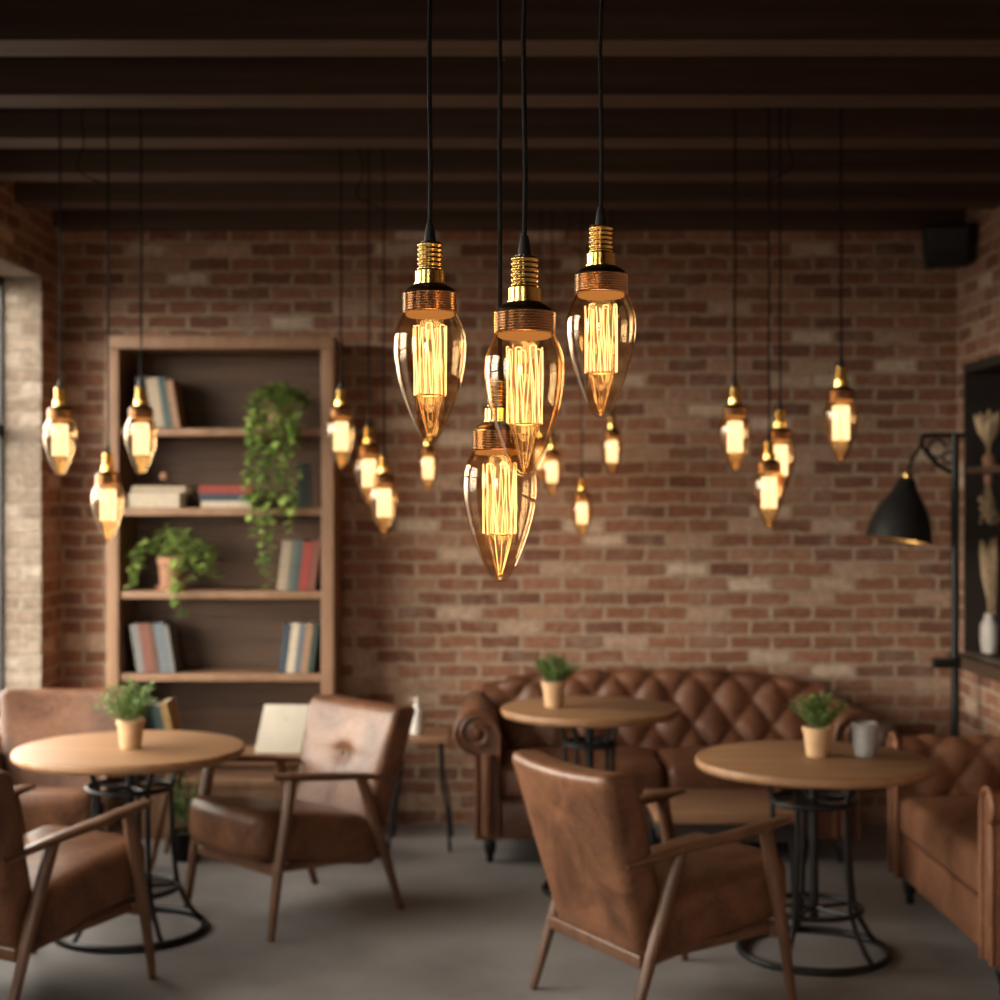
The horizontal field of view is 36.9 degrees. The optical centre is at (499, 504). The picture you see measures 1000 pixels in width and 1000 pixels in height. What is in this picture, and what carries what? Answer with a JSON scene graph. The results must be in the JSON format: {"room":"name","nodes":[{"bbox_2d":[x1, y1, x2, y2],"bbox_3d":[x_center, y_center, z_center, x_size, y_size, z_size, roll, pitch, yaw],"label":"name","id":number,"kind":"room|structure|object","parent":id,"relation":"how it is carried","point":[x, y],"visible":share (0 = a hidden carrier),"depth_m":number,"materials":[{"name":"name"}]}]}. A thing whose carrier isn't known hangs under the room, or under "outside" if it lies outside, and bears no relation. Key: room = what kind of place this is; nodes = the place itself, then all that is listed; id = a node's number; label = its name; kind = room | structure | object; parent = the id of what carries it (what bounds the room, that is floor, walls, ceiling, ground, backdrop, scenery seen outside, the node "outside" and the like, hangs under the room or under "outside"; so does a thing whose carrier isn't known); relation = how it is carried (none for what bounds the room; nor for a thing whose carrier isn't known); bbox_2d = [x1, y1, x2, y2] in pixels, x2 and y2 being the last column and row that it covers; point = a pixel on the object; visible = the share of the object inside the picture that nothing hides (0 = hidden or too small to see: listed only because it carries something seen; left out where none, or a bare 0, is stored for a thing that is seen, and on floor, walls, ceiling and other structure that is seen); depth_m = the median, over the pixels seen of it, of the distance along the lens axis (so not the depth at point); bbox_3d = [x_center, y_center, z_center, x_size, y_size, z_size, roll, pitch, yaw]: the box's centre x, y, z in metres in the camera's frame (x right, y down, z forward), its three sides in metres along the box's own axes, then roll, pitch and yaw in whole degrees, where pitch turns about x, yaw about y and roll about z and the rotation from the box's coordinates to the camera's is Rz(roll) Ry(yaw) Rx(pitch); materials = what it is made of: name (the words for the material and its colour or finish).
{"room":"cafe","nodes":[
{"label":"cafe","id":0,"kind":"room"},
{"bbox_2d":[0,182,60,769],"bbox_3d":[-2.435,-0.010,2.400,0.190,3.420,11.200,0,0,0],"label":"wall","id":1,"kind":"structure","parent":0,"point":[29,238],"depth_m":7.74,"materials":[{"name":"brick"}]},
{"bbox_2d":[0,276,3,693],"bbox_3d":[-2.567,-0.045,6.005,0.065,2.250,3.380,0,0,0],"label":"window","id":2,"kind":"structure","parent":1,"relation":"in","point":[1,278],"depth_m":7.63,"materials":[{"name":"clear glass"}]},
{"bbox_2d":[0,255,41,689],"bbox_3d":[-2.434,-0.045,6.005,0.191,2.250,3.310,0,0,0],"label":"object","id":3,"kind":"structure","parent":1,"relation":"attached to","point":[22,286],"depth_m":7.65,"materials":[{"name":"brick"}]},
{"bbox_2d":[15,182,999,208],"bbox_3d":[0.050,-1.590,7.316,4.780,0.260,0.172,0,0,0],"label":"ceiling beam","id":4,"kind":"structure","parent":1,"relation":"attached to","point":[29,195],"depth_m":7.23,"materials":[{"name":"brown wood"}]},
{"bbox_2d":[0,824,999,999],"bbox_3d":[0.050,1.760,2.400,5.460,0.120,11.880,0,0,0],"label":"floor","id":5,"kind":"structure","parent":0,"point":[468,927],"depth_m":5.74,"materials":[{"name":"concrete"}]},
{"bbox_2d":[0,687,134,833],"bbox_3d":[-1.985,1.279,6.648,0.680,0.852,0.844,0,0,-4],"label":"armchair","id":6,"kind":"object","parent":5,"relation":"on","point":[27,715],"visible":0.36,"depth_m":6.85,"materials":[{"name":"brown leather"}]},
{"bbox_2d":[0,770,156,999],"bbox_3d":[-1.693,1.279,5.220,0.680,0.852,0.844,0,0,30],"label":"armchair","id":7,"kind":"object","parent":5,"relation":"on","point":[57,883],"visible":1,"depth_m":5.11,"materials":[{"name":"brown leather"}]},
{"bbox_2d":[11,730,244,952],"bbox_3d":[-1.475,1.331,5.980,0.905,0.737,0.905,0,0,0],"label":"round table","id":8,"kind":"object","parent":5,"relation":"on","point":[92,755],"visible":0.73,"depth_m":5.84,"materials":[{"name":"brown wood"}]},
{"bbox_2d":[83,675,156,749],"bbox_3d":[-1.474,0.816,5.934,0.283,0.294,0.341,0,0,-33],"label":"potted herb","id":9,"kind":"object","parent":8,"relation":"on","point":[130,729],"visible":1,"depth_m":5.91,"materials":[{"name":"plant"}]},
{"bbox_2d":[116,718,145,749],"bbox_3d":[-1.462,0.906,5.940,0.114,0.114,0.114,0,0,33],"label":"pot","id":10,"kind":"object","parent":9,"relation":"attached to","point":[130,730],"depth_m":5.90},
{"bbox_2d":[159,774,200,862],"bbox_3d":[-1.493,1.487,7.194,0.264,0.425,0.258,0,0,0],"label":"floor plant","id":11,"kind":"object","parent":5,"relation":"on","point":[182,835],"visible":0.54,"depth_m":7.13,"materials":[{"name":"green plant"}]},
{"bbox_2d":[106,335,340,839],"bbox_3d":[-1.419,0.419,7.775,1.155,2.561,0.350,0,0,0],"label":"bookcase","id":12,"kind":"object","parent":5,"relation":"on","point":[224,690],"visible":0.68,"depth_m":7.93,"materials":[{"name":"brown wood"}]},
{"bbox_2d":[130,621,146,672],"bbox_3d":[-1.844,0.730,7.729,0.081,0.254,0.201,0,0,0],"label":"book","id":13,"kind":"object","parent":12,"relation":"on","point":[134,628],"visible":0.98,"depth_m":7.63,"materials":[{"name":"grey paper"}]},
{"bbox_2d":[135,376,152,427],"bbox_3d":[-1.811,-0.524,7.729,0.090,0.267,0.201,0,0,0],"label":"book","id":14,"kind":"object","parent":12,"relation":"on","point":[144,378],"visible":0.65,"depth_m":7.63,"materials":[{"name":"grey paper"}]},
{"bbox_2d":[138,620,156,672],"bbox_3d":[-1.796,0.728,7.729,0.089,0.257,0.201,0,0,0],"label":"book","id":15,"kind":"object","parent":12,"relation":"on","point":[144,631],"visible":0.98,"depth_m":7.63,"materials":[{"name":"paper"}]},
{"bbox_2d":[148,621,160,672],"bbox_3d":[-1.758,0.730,7.729,0.061,0.252,0.201,0,0,0],"label":"book","id":16,"kind":"object","parent":12,"relation":"on","point":[151,628],"visible":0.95,"depth_m":7.63,"materials":[{"name":"paper"}]},
{"bbox_2d":[146,377,165,427],"bbox_3d":[-1.753,-0.521,7.729,0.099,0.261,0.201,0,0,0],"label":"book","id":17,"kind":"object","parent":12,"relation":"on","point":[153,389],"visible":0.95,"depth_m":7.63,"materials":[{"name":"beige paper"}]},
{"bbox_2d":[128,493,187,507],"bbox_3d":[-1.760,-0.024,7.729,0.260,0.075,0.201,0,0,0],"label":"book","id":18,"kind":"object","parent":12,"relation":"on","point":[136,500],"visible":1,"depth_m":7.63,"materials":[{"name":"beige paper"}]},
{"bbox_2d":[131,486,192,492],"bbox_3d":[-1.738,-0.080,7.729,0.275,0.035,0.201,0,0,0],"label":"book","id":19,"kind":"object","parent":18,"relation":"on","point":[134,489],"visible":1,"depth_m":7.63,"materials":[{"name":"beige paper"}]},
{"bbox_2d":[159,472,168,485],"bbox_3d":[-1.730,-0.134,7.720,0.052,0.073,0.052,0,0,0],"label":"figurine","id":20,"kind":"object","parent":19,"relation":"on","point":[163,475],"visible":0.9,"depth_m":7.71,"materials":[{"name":"brown metal"}]},
{"bbox_2d":[153,619,171,672],"bbox_3d":[-1.720,0.726,7.729,0.089,0.261,0.201,0,0,0],"label":"book","id":21,"kind":"object","parent":12,"relation":"on","point":[159,632],"visible":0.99,"depth_m":7.63,"materials":[{"name":"paper"}]},
{"bbox_2d":[158,377,172,427],"bbox_3d":[-1.703,-0.522,7.729,0.076,0.262,0.201,0,0,0],"label":"book","id":22,"kind":"object","parent":12,"relation":"on","point":[162,380],"visible":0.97,"depth_m":7.63,"materials":[{"name":"paper"}]},
{"bbox_2d":[123,522,224,616],"bbox_3d":[-1.645,0.327,7.655,0.510,0.478,0.320,0,0,0],"label":"trailing plant","id":23,"kind":"object","parent":12,"relation":"on","point":[171,566],"visible":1,"depth_m":7.63,"materials":[{"name":"green plant"}]},
{"bbox_2d":[164,622,183,672],"bbox_3d":[-1.681,0.732,7.729,0.060,0.248,0.201,0,0,0],"label":"book","id":24,"kind":"object","parent":12,"relation":"on","point":[170,629],"visible":1,"depth_m":7.68,"materials":[{"name":"grey paper"}]},
{"bbox_2d":[166,380,187,427],"bbox_3d":[-1.664,-0.514,7.724,0.074,0.248,0.191,0,0,0],"label":"book","id":25,"kind":"object","parent":12,"relation":"on","point":[174,390],"visible":0.99,"depth_m":7.63,"materials":[{"name":"brown paper"}]},
{"bbox_2d":[201,501,258,507],"bbox_3d":[-1.390,-0.003,7.729,0.260,0.034,0.201,0,0,0],"label":"book","id":26,"kind":"object","parent":12,"relation":"on","point":[204,504],"visible":0.91,"depth_m":7.63,"materials":[{"name":"beige paper"}]},
{"bbox_2d":[199,494,258,500],"bbox_3d":[-1.395,-0.039,7.729,0.270,0.036,0.201,0,0,0],"label":"book","id":27,"kind":"object","parent":26,"relation":"on","point":[202,497],"visible":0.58,"depth_m":7.63,"materials":[{"name":"paper"}]},
{"bbox_2d":[199,486,257,493],"bbox_3d":[-1.395,-0.078,7.729,0.270,0.040,0.201,0,0,0],"label":"book","id":28,"kind":"object","parent":27,"relation":"on","point":[202,489],"visible":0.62,"depth_m":7.63,"materials":[{"name":"red paper"}]},
{"bbox_2d":[238,381,315,589],"bbox_3d":[-1.133,-0.100,7.658,0.398,1.052,0.377,0,0,0],"label":"trailing plant","id":29,"kind":"object","parent":12,"relation":"on","point":[281,414],"visible":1,"depth_m":7.53,"materials":[{"name":"green plant"}]},
{"bbox_2d":[277,539,292,590],"bbox_3d":[-1.095,0.307,7.729,0.081,0.259,0.201,0,0,0],"label":"book","id":30,"kind":"object","parent":12,"relation":"on","point":[283,577],"visible":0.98,"depth_m":7.63,"materials":[{"name":"beige paper"}]},
{"bbox_2d":[278,621,291,672],"bbox_3d":[-1.094,0.730,7.729,0.068,0.253,0.201,0,0,0],"label":"book","id":31,"kind":"object","parent":12,"relation":"on","point":[288,625],"visible":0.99,"depth_m":7.63,"materials":[{"name":"paper"}]},
{"bbox_2d":[287,538,298,590],"bbox_3d":[-1.054,0.305,7.729,0.058,0.263,0.201,0,0,0],"label":"book","id":32,"kind":"object","parent":12,"relation":"on","point":[295,541],"visible":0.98,"depth_m":7.63,"materials":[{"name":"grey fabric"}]},
{"bbox_2d":[286,620,303,672],"bbox_3d":[-1.053,0.728,7.729,0.071,0.258,0.201,0,0,0],"label":"book","id":33,"kind":"object","parent":12,"relation":"on","point":[295,628],"visible":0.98,"depth_m":7.63,"materials":[{"name":"beige paper"}]},
{"bbox_2d":[294,621,306,672],"bbox_3d":[-1.016,0.731,7.729,0.060,0.252,0.201,0,0,0],"label":"book","id":34,"kind":"object","parent":12,"relation":"on","point":[302,630],"visible":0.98,"depth_m":7.63,"materials":[{"name":"paper"}]},
{"bbox_2d":[293,538,308,590],"bbox_3d":[-1.027,0.305,7.729,0.058,0.263,0.201,0,0,0],"label":"book","id":35,"kind":"object","parent":12,"relation":"on","point":[301,541],"visible":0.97,"depth_m":7.63,"materials":[{"name":"paper"}]},
{"bbox_2d":[298,464,309,507],"bbox_3d":[-1.010,-0.098,7.729,0.040,0.225,0.201,0,0,0],"label":"book","id":36,"kind":"object","parent":12,"relation":"on","point":[301,482],"visible":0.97,"depth_m":7.63,"materials":[{"name":"green fabric"}]},
{"bbox_2d":[298,540,313,590],"bbox_3d":[-0.988,0.309,7.729,0.080,0.254,0.201,0,0,0],"label":"book","id":37,"kind":"object","parent":12,"relation":"on","point":[308,545],"visible":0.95,"depth_m":7.63,"materials":[{"name":"red paper"}]},
{"bbox_2d":[301,620,316,672],"bbox_3d":[-0.982,0.728,7.729,0.065,0.257,0.201,0,0,0],"label":"book","id":38,"kind":"object","parent":12,"relation":"on","point":[309,626],"visible":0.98,"depth_m":7.63,"materials":[{"name":"brown paper"}]},
{"bbox_2d":[306,467,311,507],"bbox_3d":[-0.974,-0.090,7.729,0.030,0.210,0.201,0,0,0],"label":"book","id":39,"kind":"object","parent":12,"relation":"on","point":[308,469],"visible":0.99,"depth_m":7.63,"materials":[{"name":"grey paper"}]},
{"bbox_2d":[308,538,320,590],"bbox_3d":[-0.943,0.304,7.729,0.066,0.264,0.201,0,0,0],"label":"book","id":40,"kind":"object","parent":12,"relation":"on","point":[315,573],"visible":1,"depth_m":7.63,"materials":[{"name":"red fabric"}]},
{"bbox_2d":[308,621,320,672],"bbox_3d":[-0.950,0.730,7.729,0.058,0.254,0.201,0,0,0],"label":"book","id":41,"kind":"object","parent":12,"relation":"on","point":[316,634],"visible":0.98,"depth_m":7.63,"materials":[{"name":"paper"}]},
{"bbox_2d":[151,746,301,868],"bbox_3d":[-1.270,1.440,7.170,0.800,0.525,0.360,0,0,0],"label":"bench","id":42,"kind":"object","parent":5,"relation":"on","point":[249,750],"visible":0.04,"depth_m":7.03,"materials":[{"name":"brown wood"}]},
{"bbox_2d":[144,700,158,729],"bbox_3d":[-1.640,1.058,7.149,0.079,0.237,0.181,0,0,0],"label":"book","id":43,"kind":"object","parent":42,"relation":"on","point":[149,716],"visible":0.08,"depth_m":7.06,"materials":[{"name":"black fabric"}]},
{"bbox_2d":[151,702,164,729],"bbox_3d":[-1.600,1.059,7.149,0.084,0.235,0.181,0,0,0],"label":"book","id":44,"kind":"object","parent":42,"relation":"on","point":[156,711],"visible":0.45,"depth_m":7.06,"materials":[{"name":"teal paper"}]},
{"bbox_2d":[159,697,181,730],"bbox_3d":[-1.562,1.051,7.149,0.082,0.252,0.181,0,0,0],"label":"book","id":45,"kind":"object","parent":42,"relation":"on","point":[168,707],"visible":0.56,"depth_m":7.09,"materials":[{"name":"paper"}]},
{"bbox_2d":[255,704,309,753],"bbox_3d":[-1.030,1.065,7.177,0.257,0.222,0.149,0,0,6],"label":"display board","id":46,"kind":"object","parent":42,"relation":"on","point":[282,727],"visible":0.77,"depth_m":7.13,"materials":[{"name":"beige paper"}]},
{"bbox_2d":[183,694,414,941],"bbox_3d":[-0.839,1.279,6.319,0.844,0.852,0.680,0,0,-44],"label":"armchair","id":47,"kind":"object","parent":5,"relation":"on","point":[335,809],"visible":0.98,"depth_m":6.22,"materials":[{"name":"brown leather"}]},
{"bbox_2d":[388,727,453,851],"bbox_3d":[-0.395,1.420,7.520,0.316,0.561,0.360,0,0,0],"label":"side table","id":48,"kind":"object","parent":5,"relation":"on","point":[431,735],"visible":0.66,"depth_m":7.38,"materials":[{"name":"brown wood"}]},
{"bbox_2d":[409,697,423,734],"bbox_3d":[-0.415,1.050,7.480,0.068,0.180,0.068,0,0,45],"label":"bottle","id":49,"kind":"object","parent":48,"relation":"on","point":[417,727],"visible":0.93,"depth_m":7.45,"materials":[{"name":"white ceramic"}]},
{"bbox_2d":[501,696,679,896],"bbox_3d":[0.396,1.294,6.600,0.783,0.812,0.783,0,0,0],"label":"round table","id":50,"kind":"object","parent":5,"relation":"on","point":[589,713],"visible":0.55,"depth_m":6.50,"materials":[{"name":"brown wood"}]},
{"bbox_2d":[534,651,581,707],"bbox_3d":[0.247,0.764,6.595,0.198,0.248,0.235,0,0,-27],"label":"potted herb","id":51,"kind":"object","parent":50,"relation":"on","point":[554,686],"visible":1,"depth_m":6.57,"materials":[{"name":"plant"}]},
{"bbox_2d":[512,749,796,999],"bbox_3d":[0.520,1.279,5.157,0.844,0.852,0.680,0,0,-30],"label":"armchair","id":52,"kind":"object","parent":5,"relation":"on","point":[642,906],"visible":1,"depth_m":4.95,"materials":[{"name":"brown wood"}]},
{"bbox_2d":[453,668,880,862],"bbox_3d":[0.790,1.274,7.490,2.022,0.853,0.880,0,0,0],"label":"sofa","id":53,"kind":"object","parent":5,"relation":"on","point":[717,707],"visible":0.59,"depth_m":7.68,"materials":[{"name":"leather"}]},
{"bbox_2d":[501,746,665,798],"bbox_3d":[0.393,1.300,7.370,0.789,0.195,0.580,0,0,0],"label":"seat cushion","id":54,"kind":"object","parent":53,"relation":"on","point":[647,764],"depth_m":7.13,"materials":[{"name":"leather"}]},
{"bbox_2d":[656,746,832,797],"bbox_3d":[1.188,1.300,7.370,0.789,0.195,0.580,0,0,0],"label":"seat cushion","id":55,"kind":"object","parent":53,"relation":"on","point":[679,768],"depth_m":7.09,"materials":[{"name":"leather"}]},
{"bbox_2d":[644,789,794,913],"bbox_3d":[0.930,1.473,6.330,0.600,0.456,0.520,0,0,0],"label":"coffee table","id":56,"kind":"object","parent":5,"relation":"on","point":[706,811],"visible":0.47,"depth_m":6.10,"materials":[{"name":"brown wood"}]},
{"bbox_2d":[695,740,935,975],"bbox_3d":[1.190,1.330,5.690,0.893,0.740,0.893,0,0,0],"label":"round table","id":57,"kind":"object","parent":5,"relation":"on","point":[777,763],"visible":0.87,"depth_m":5.56,"materials":[{"name":"brown wood"}]},
{"bbox_2d":[785,690,848,757],"bbox_3d":[1.212,0.833,5.747,0.224,0.254,0.236,0,0,-43],"label":"potted herb","id":58,"kind":"object","parent":57,"relation":"on","point":[818,736],"visible":1,"depth_m":5.70,"materials":[{"name":"plant"}]},
{"bbox_2d":[802,724,833,757],"bbox_3d":[1.217,0.904,5.740,0.122,0.112,0.122,0,0,-25],"label":"pot","id":59,"kind":"object","parent":58,"relation":"attached to","point":[817,737],"depth_m":5.70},
{"bbox_2d":[851,721,883,756],"bbox_3d":[1.405,0.896,5.737,0.121,0.128,0.101,0,0,17],"label":"mug","id":60,"kind":"object","parent":57,"relation":"on","point":[864,733],"visible":1,"depth_m":5.70,"materials":[{"name":"grey ceramic"}]},
{"bbox_2d":[865,432,965,736],"bbox_3d":[2.133,0.666,7.539,0.602,2.068,0.328,0,0,-9],"label":"floor lamp","id":61,"kind":"object","parent":5,"relation":"on","point":[902,515],"visible":0.91,"depth_m":7.58,"materials":[{"name":"black metal"}]},
{"bbox_2d":[902,470,912,478],"bbox_3d":[2.046,-0.147,7.529,0.056,0.060,0.053,0,0,0],"label":"socket","id":62,"kind":"object","parent":61,"relation":"attached to","point":[907,475],"depth_m":7.51,"materials":[{"name":"gold metal"}]},
{"bbox_2d":[887,731,999,991],"bbox_3d":[2.043,1.301,5.800,0.743,0.798,1.382,0,0,0],"label":"sofa","id":63,"kind":"object","parent":5,"relation":"on","point":[944,828],"visible":0.94,"depth_m":5.95,"materials":[{"name":"brown leather"}]},
{"bbox_2d":[900,797,978,894],"bbox_3d":[1.915,1.300,5.800,0.460,0.195,1.114,0,0,0],"label":"seat cushion","id":64,"kind":"object","parent":63,"relation":"on","point":[943,831],"depth_m":5.83,"materials":[{"name":"brown leather"}]},
{"bbox_2d":[61,231,956,823],"bbox_3d":[0.050,-0.010,8.170,5.460,3.420,0.340,0,0,0],"label":"wall","id":65,"kind":"structure","parent":0,"point":[678,563],"depth_m":8.00,"materials":[{"name":"brick"}]},
{"bbox_2d":[53,209,965,230],"bbox_3d":[0.050,-1.590,7.927,4.780,0.260,0.144,0,0,0],"label":"ceiling beam","id":66,"kind":"structure","parent":65,"relation":"attached to","point":[71,219],"depth_m":7.86,"materials":[{"name":"brown wood"}]},
{"bbox_2d":[541,680,566,707],"bbox_3d":[0.238,0.832,6.600,0.112,0.112,0.112,0,0,8],"label":"pot","id":67,"kind":"object","parent":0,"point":[553,690],"depth_m":6.56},
{"bbox_2d":[957,206,999,736],"bbox_3d":[2.610,-0.010,2.400,0.340,3.420,11.200,0,0,0],"label":"wall","id":68,"kind":"structure","parent":0,"point":[978,284],"depth_m":7.70,"materials":[{"name":"brick"}]},
{"bbox_2d":[922,224,972,268],"bbox_3d":[2.311,-1.330,7.764,0.245,0.200,0.310,0,0,14],"label":"speaker","id":69,"kind":"object","parent":68,"relation":"attached to","point":[944,246],"visible":1,"depth_m":7.64},
{"bbox_2d":[927,226,968,248],"bbox_3d":[2.280,-1.330,7.638,0.208,0.165,0.051,0,0,14],"label":"grille","id":70,"kind":"object","parent":69,"relation":"attached to","point":[938,237],"depth_m":7.63,"materials":[{"name":"black plastic"}]},
{"bbox_2d":[946,652,999,682],"bbox_3d":[2.385,0.801,6.750,0.105,0.060,2.200,0,0,0],"label":"wall ledge","id":71,"kind":"object","parent":68,"relation":"attached to","point":[989,669],"visible":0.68,"depth_m":7.35,"materials":[{"name":"brown wood"}]},
{"bbox_2d":[964,353,999,661],"bbox_3d":[2.574,0.015,6.630,0.292,1.504,2.454,0,0,0],"label":"upper cabinet","id":72,"kind":"object","parent":68,"relation":"attached to","point":[981,376],"visible":0.78,"depth_m":7.83,"materials":[{"name":"brown wood"}]},
{"bbox_2d":[967,465,999,473],"bbox_3d":[2.567,-0.177,6.630,0.265,0.035,2.394,0,0,0],"label":"shelf","id":73,"kind":"object","parent":72,"relation":"attached to","point":[971,469],"depth_m":7.60,"materials":[{"name":"brown wood"}]},
{"bbox_2d":[974,409,999,465],"bbox_3d":[2.502,-0.343,7.661,0.134,0.294,0.123,0,0,-30],"label":"bouquet","id":74,"kind":"object","parent":72,"relation":"on","point":[988,426],"visible":0.95,"depth_m":7.64,"materials":[{"name":"plant"}]},
{"bbox_2d":[977,474,999,524],"bbox_3d":[2.510,-0.026,7.686,0.117,0.260,0.170,0,0,22],"label":"bouquet","id":75,"kind":"object","parent":72,"relation":"on","point":[987,502],"visible":1,"depth_m":7.66,"materials":[{"name":"plant"}]},
{"bbox_2d":[980,540,998,653],"bbox_3d":[2.497,0.465,7.650,0.095,0.577,0.090,0,0,0],"label":"bouquet","id":76,"kind":"object","parent":72,"relation":"on","point":[989,559],"visible":1,"depth_m":7.63,"materials":[{"name":"beige plant"}]},
{"bbox_3d":[0.050,-1.770,2.400,5.460,0.100,11.880,0,0,0],"label":"ceiling","id":77,"kind":"structure","parent":0,"visible":0},
{"bbox_2d":[43,108,75,473],"bbox_3d":[-1.687,-0.916,5.750,0.123,1.609,0.123,0,0,26],"label":"pendant lamp","id":78,"kind":"object","parent":77,"relation":"hanging from","point":[59,411],"visible":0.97,"depth_m":5.74,"materials":[{"name":"glass"}]},
{"bbox_2d":[76,108,124,538],"bbox_3d":[-1.526,-0.792,5.760,0.173,1.857,0.122,0,0,23],"label":"pendant lamp","id":79,"kind":"object","parent":77,"relation":"hanging from","point":[107,476],"visible":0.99,"depth_m":5.74,"materials":[{"name":"gold glass"}]},
{"bbox_2d":[124,108,153,474],"bbox_3d":[-1.376,-0.917,5.750,0.123,1.605,0.123,0,0,26],"label":"pendant lamp","id":80,"kind":"object","parent":77,"relation":"hanging from","point":[140,410],"visible":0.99,"depth_m":5.74,"materials":[{"name":"gold glass"}]},
{"bbox_2d":[326,148,351,466],"bbox_3d":[-0.671,-0.936,6.330,0.123,1.568,0.123,0,0,26],"label":"pendant lamp","id":81,"kind":"object","parent":77,"relation":"hanging from","point":[340,410],"visible":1,"depth_m":6.32,"materials":[{"name":"gold glass"}]},
{"bbox_2d":[355,148,379,502],"bbox_3d":[-0.555,-0.860,6.360,0.120,1.720,0.120,0,0,-16],"label":"pendant lamp","id":82,"kind":"object","parent":77,"relation":"hanging from","point":[368,448],"visible":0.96,"depth_m":6.35,"materials":[{"name":"gold glass"}]},
{"bbox_2d":[355,148,397,532],"bbox_3d":[-0.509,-0.798,6.290,0.170,1.844,0.119,0,0,23],"label":"pendant lamp","id":83,"kind":"object","parent":77,"relation":"hanging from","point":[383,477],"visible":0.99,"depth_m":6.27,"materials":[{"name":"gold glass"}]},
{"bbox_2d":[420,209,438,487],"bbox_3d":[-0.366,-0.893,7.620,0.109,1.654,0.109,0,0,3],"label":"pendant lamp","id":84,"kind":"object","parent":77,"relation":"hanging from","point":[427,448],"visible":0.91,"depth_m":7.60,"materials":[{"name":"yellow glass"}]},
{"bbox_2d":[397,0,464,437],"bbox_3d":[-0.124,-0.916,2.667,0.129,1.609,0.129,0,0,27],"label":"pendant lamp","id":85,"kind":"object","parent":77,"relation":"hanging from","point":[429,298],"visible":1,"depth_m":2.65,"materials":[{"name":"gold glass"}]},
{"bbox_2d":[0,0,999,55],"bbox_3d":[0.050,-1.590,4.796,4.780,0.260,0.172,0,0,0],"label":"ceiling beam","id":86,"kind":"structure","parent":77,"relation":"attached to","point":[27,27],"depth_m":4.71,"materials":[{"name":"brown wood"}]},
{"bbox_2d":[0,56,999,107],"bbox_3d":[0.050,-1.590,5.426,4.780,0.260,0.172,0,0,0],"label":"ceiling beam","id":87,"kind":"structure","parent":77,"relation":"attached to","point":[25,81],"depth_m":5.34,"materials":[{"name":"brown wood"}]},
{"bbox_2d":[0,108,999,147],"bbox_3d":[0.050,-1.590,6.056,4.780,0.260,0.172,0,0,0],"label":"ceiling beam","id":88,"kind":"structure","parent":77,"relation":"attached to","point":[19,127],"depth_m":5.97,"materials":[{"name":"brown wood"}]},
{"bbox_2d":[0,148,999,181],"bbox_3d":[0.050,-1.590,6.686,4.780,0.260,0.172,0,0,0],"label":"ceiling beam","id":89,"kind":"structure","parent":77,"relation":"attached to","point":[16,164],"depth_m":6.60,"materials":[{"name":"brown wood"}]},
{"bbox_2d":[463,0,536,576],"bbox_3d":[0.000,-0.792,2.630,0.129,1.855,0.129,0,0,23],"label":"pendant lamp","id":90,"kind":"object","parent":77,"relation":"hanging from","point":[488,439],"visible":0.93,"depth_m":2.62,"materials":[{"name":"gold glass"}]},
{"bbox_2d":[485,0,564,470],"bbox_3d":[0.040,-0.883,2.430,0.129,1.673,0.129,0,0,0],"label":"pendant lamp","id":91,"kind":"object","parent":77,"relation":"hanging from","point":[524,317],"visible":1,"depth_m":2.41,"materials":[{"name":"gold glass"}]},
{"bbox_2d":[533,209,548,476],"bbox_3d":[0.209,-0.921,7.660,0.104,1.598,0.104,0,0,-3],"label":"pendant lamp","id":92,"kind":"object","parent":77,"relation":"hanging from","point":[540,440],"visible":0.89,"depth_m":7.65,"materials":[{"name":"yellow glass"}]},
{"bbox_2d":[544,209,559,491],"bbox_3d":[0.262,-0.883,7.560,0.109,1.675,0.109,0,0,-3],"label":"pendant lamp","id":93,"kind":"object","parent":77,"relation":"hanging from","point":[551,452],"visible":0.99,"depth_m":7.55,"materials":[{"name":"yellow glass"}]},
{"bbox_2d":[565,209,589,533],"bbox_3d":[0.406,-0.779,7.625,0.132,1.883,0.108,0,0,27],"label":"pendant lamp","id":94,"kind":"object","parent":77,"relation":"hanging from","point":[581,493],"visible":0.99,"depth_m":7.61,"materials":[{"name":"gold glass"}]},
{"bbox_2d":[566,0,635,412],"bbox_3d":[0.187,-0.941,2.780,0.129,1.559,0.129,0,0,-2],"label":"pendant lamp","id":95,"kind":"object","parent":77,"relation":"hanging from","point":[601,278],"visible":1,"depth_m":2.77,"materials":[{"name":"gold glass"}]},
{"bbox_2d":[601,209,622,473],"bbox_3d":[0.569,-0.934,7.620,0.111,1.573,0.111,0,0,16],"label":"pendant lamp","id":96,"kind":"object","parent":77,"relation":"hanging from","point":[611,432],"visible":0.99,"depth_m":7.61,"materials":[{"name":"gold glass"}]},
{"bbox_2d":[719,108,746,470],"bbox_3d":[0.902,-0.923,5.760,0.120,1.593,0.120,0,0,26],"label":"pendant lamp","id":97,"kind":"object","parent":77,"relation":"hanging from","point":[734,408],"visible":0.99,"depth_m":5.75,"materials":[{"name":"glass"}]},
{"bbox_2d":[754,108,793,525],"bbox_3d":[1.034,-0.817,5.714,0.141,1.806,0.120,0,0,33],"label":"pendant lamp","id":98,"kind":"object","parent":77,"relation":"hanging from","point":[768,464],"visible":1,"depth_m":5.71,"materials":[{"name":"glass"}]},
{"bbox_2d":[768,108,795,493],"bbox_3d":[1.086,-0.879,5.820,0.120,1.681,0.120,0,0,-16],"label":"pendant lamp","id":99,"kind":"object","parent":77,"relation":"hanging from","point":[779,432],"visible":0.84,"depth_m":5.81,"materials":[{"name":"gold glass"}]},
{"bbox_2d":[824,108,855,459],"bbox_3d":[1.309,-0.943,5.760,0.133,1.555,0.133,0,0,16],"label":"pendant lamp","id":100,"kind":"object","parent":77,"relation":"hanging from","point":[840,392],"visible":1,"depth_m":5.74,"materials":[{"name":"gold glass"}]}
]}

